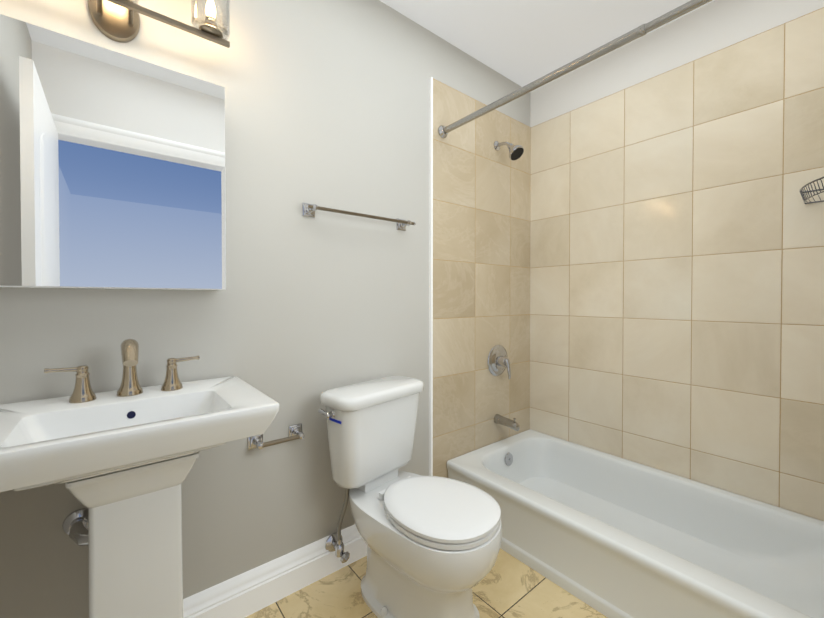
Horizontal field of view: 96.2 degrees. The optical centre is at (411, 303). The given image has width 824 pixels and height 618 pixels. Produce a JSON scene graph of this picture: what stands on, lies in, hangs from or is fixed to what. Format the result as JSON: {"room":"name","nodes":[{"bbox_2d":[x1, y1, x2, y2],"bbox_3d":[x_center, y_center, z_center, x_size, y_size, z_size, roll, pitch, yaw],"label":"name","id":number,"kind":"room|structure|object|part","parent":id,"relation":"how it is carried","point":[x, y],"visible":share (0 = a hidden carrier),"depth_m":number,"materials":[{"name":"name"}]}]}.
{"room":"bathroom","nodes":[
{"label":"bathroom","id":0,"kind":"room"},
{"bbox_2d":[0,0,529,617],"bbox_3d":[-0.213,-0.130,1.704,2.662,2.490,0.100,-1,1,-39],"label":"wall","id":1,"kind":"structure","parent":0,"point":[326,102],"depth_m":1.40,"materials":[{"name":"paint"}]},
{"bbox_2d":[0,14,225,289],"bbox_3d":[-0.867,-0.366,1.039,0.603,0.646,0.112,-1,1,-39],"label":"mirror","id":2,"kind":"object","parent":1,"relation":"attached to","point":[112,169],"visible":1,"depth_m":1.00,"materials":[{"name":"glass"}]},
{"bbox_2d":[88,0,229,47],"bbox_3d":[-0.830,-0.908,1.032,0.578,0.264,0.158,-1,1,-39],"label":"sconce","id":3,"kind":"object","parent":1,"relation":"attached to","point":[117,20],"visible":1,"depth_m":1.10,"materials":[{"name":"beige metal"}]},
{"bbox_3d":[-0.814,-0.945,1.012,0.578,0.189,0.108,-1,1,-39],"label":"lamp shade","id":4,"kind":"part","parent":3,"relation":"part of","materials":[{"name":"clear glass"}]},
{"bbox_2d":[183,524,366,617],"bbox_3d":[-0.517,1.046,1.391,1.578,0.146,0.028,-1,1,-39],"label":"baseboard","id":5,"kind":"structure","parent":1,"relation":"attached to","point":[249,592],"depth_m":1.36,"materials":[{"name":"white wood"}]},
{"bbox_2d":[248,423,304,449],"bbox_3d":[-0.494,0.503,1.375,0.202,0.052,0.072,-1,1,-39],"label":"paper holder","id":6,"kind":"object","parent":1,"relation":"attached to","point":[295,433],"visible":1,"depth_m":1.35,"materials":[{"name":"silver metal"}]},
{"bbox_2d":[302,203,415,230],"bbox_3d":[-0.211,-0.372,1.594,0.539,0.052,0.070,-1,1,-39],"label":"towel rail","id":7,"kind":"object","parent":1,"relation":"attached to","point":[308,210],"visible":1,"depth_m":1.52,"materials":[{"name":"silver metal"}]},
{"bbox_2d":[429,77,432,475],"bbox_3d":[0.098,-0.014,1.883,0.011,2.254,0.014,-1,1,-39],"label":"trim","id":8,"kind":"structure","parent":1,"relation":"attached to","point":[431,301],"depth_m":1.88,"materials":[{"name":"white"}]},
{"bbox_2d":[433,78,530,477],"bbox_3d":[0.436,-0.016,2.157,0.860,2.252,0.012,-1,1,-39],"label":"wall tile","id":9,"kind":"structure","parent":1,"relation":"attached to","point":[481,237],"depth_m":2.09,"materials":[{"name":"tile"}]},
{"bbox_2d":[487,345,510,378],"bbox_3d":[0.541,0.346,2.179,0.186,0.192,0.092,-1,1,-39],"label":"shower valve","id":10,"kind":"object","parent":9,"relation":"attached to","point":[498,361],"visible":1,"depth_m":2.17,"materials":[{"name":"silver metal"}]},
{"bbox_2d":[494,414,519,430],"bbox_3d":[0.555,0.691,2.155,0.056,0.069,0.154,-1,1,-39],"label":"tub spout","id":11,"kind":"object","parent":9,"relation":"attached to","point":[507,422],"visible":1,"depth_m":2.13,"materials":[{"name":"grey metal"}]},
{"bbox_2d":[494,141,523,160],"bbox_3d":[0.558,-0.887,2.124,0.090,0.145,0.176,-1,1,-39],"label":"shower head","id":12,"kind":"object","parent":9,"relation":"attached to","point":[516,152],"visible":1,"depth_m":2.09},
{"bbox_2d":[245,548,607,617],"bbox_3d":[1.108,1.165,0.080,2.662,0.060,4.312,-1,1,-39],"label":"floor","id":13,"kind":"structure","parent":0,"point":[509,586],"depth_m":1.40,"materials":[{"name":"tile"}]},
{"bbox_2d":[0,376,279,617],"bbox_3d":[-0.716,0.692,0.950,0.600,0.865,0.458,-1,1,-39],"label":"sink","id":14,"kind":"object","parent":13,"relation":"on","point":[120,467],"visible":1,"depth_m":0.88,"materials":[{"name":"white ceramic"}]},
{"bbox_2d":[44,339,199,402],"bbox_3d":[-0.782,0.178,1.026,0.345,0.159,0.121,-1,1,-39],"label":"faucet","id":15,"kind":"object","parent":14,"relation":"on","point":[83,392],"visible":1,"depth_m":1.01,"materials":[{"name":"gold metal"}]},
{"bbox_2d":[0,376,279,491],"bbox_3d":[-0.712,0.321,0.940,0.600,0.123,0.444,-1,1,-39],"label":"basin","id":16,"kind":"object","parent":14,"relation":"in","point":[44,442],"depth_m":0.86,"materials":[{"name":"white ceramic"}]},
{"bbox_2d":[318,376,501,617],"bbox_3d":[-0.008,0.729,1.381,0.695,0.781,0.466,1,1,42],"label":"toilet","id":17,"kind":"object","parent":13,"relation":"on","point":[433,543],"visible":1,"depth_m":1.31,"materials":[{"name":"white ceramic"}]},
{"bbox_3d":[-0.315,0.406,1.362,0.062,0.028,0.034,1,1,42],"label":"handle","id":18,"kind":"part","parent":17,"relation":"part of","materials":[{"name":"silver metal"}]},
{"bbox_3d":[-0.150,0.359,1.516,0.203,0.045,0.450,1,1,42],"label":"lid","id":19,"kind":"part","parent":17,"relation":"part of","materials":[{"name":"white ceramic"}]},
{"bbox_3d":[-0.148,0.555,1.517,0.171,0.356,0.426,1,1,42],"label":"tank","id":20,"kind":"part","parent":17,"relation":"part of","materials":[{"name":"white ceramic"}]},
{"bbox_3d":[0.093,0.710,1.301,0.431,0.044,0.354,1,1,42],"label":"seat","id":21,"kind":"part","parent":17,"relation":"part of","materials":[{"name":"white plastic"}]},
{"bbox_2d":[447,429,823,617],"bbox_3d":[0.965,0.977,1.587,0.760,0.280,1.550,-1,1,-39],"label":"bathtub","id":22,"kind":"object","parent":13,"relation":"on","point":[608,535],"visible":0.98,"depth_m":1.53,"materials":[{"name":"white ceramic"}]},
{"bbox_2d":[379,0,714,91],"bbox_3d":[1.108,-1.385,0.050,2.662,0.060,4.312,-1,1,-39],"label":"ceiling","id":23,"kind":"structure","parent":0,"point":[521,43],"depth_m":1.83,"materials":[{"name":"paint"}]},
{"bbox_2d":[530,0,823,126],"bbox_3d":[1.343,-0.131,1.814,0.100,2.490,1.682,-1,1,-39],"label":"wall","id":24,"kind":"structure","parent":0,"point":[711,27],"depth_m":1.83,"materials":[{"name":"paint"}]},
{"bbox_2d":[530,7,823,520],"bbox_3d":[1.268,-0.012,1.820,0.012,2.252,1.558,-1,1,-39],"label":"wall tiles","id":25,"kind":"structure","parent":24,"relation":"attached to","point":[677,276],"depth_m":1.73,"materials":[{"name":"tile"}]},
{"bbox_2d":[799,177,823,203],"bbox_3d":[1.516,-0.413,1.230,0.340,0.050,0.340,-1,1,-39],"label":"shelf","id":26,"kind":"object","parent":24,"relation":"attached to","point":[804,192],"visible":0.98,"depth_m":1.38,"materials":[{"name":"silver metal"}]},
{"bbox_3d":[1.421,-0.002,0.935,0.860,2.252,0.012,-1,1,-39],"label":"wall tile","id":27,"kind":"structure","parent":0,"visible":0},
{"bbox_2d":[438,0,711,137],"bbox_3d":[0.647,-0.880,1.308,0.064,0.064,1.557,-1,1,-39],"label":"rail","id":28,"kind":"object","parent":27,"relation":"attached to","point":[631,35],"visible":1,"depth_m":1.33,"materials":[{"name":"grey metal"}]}
]}

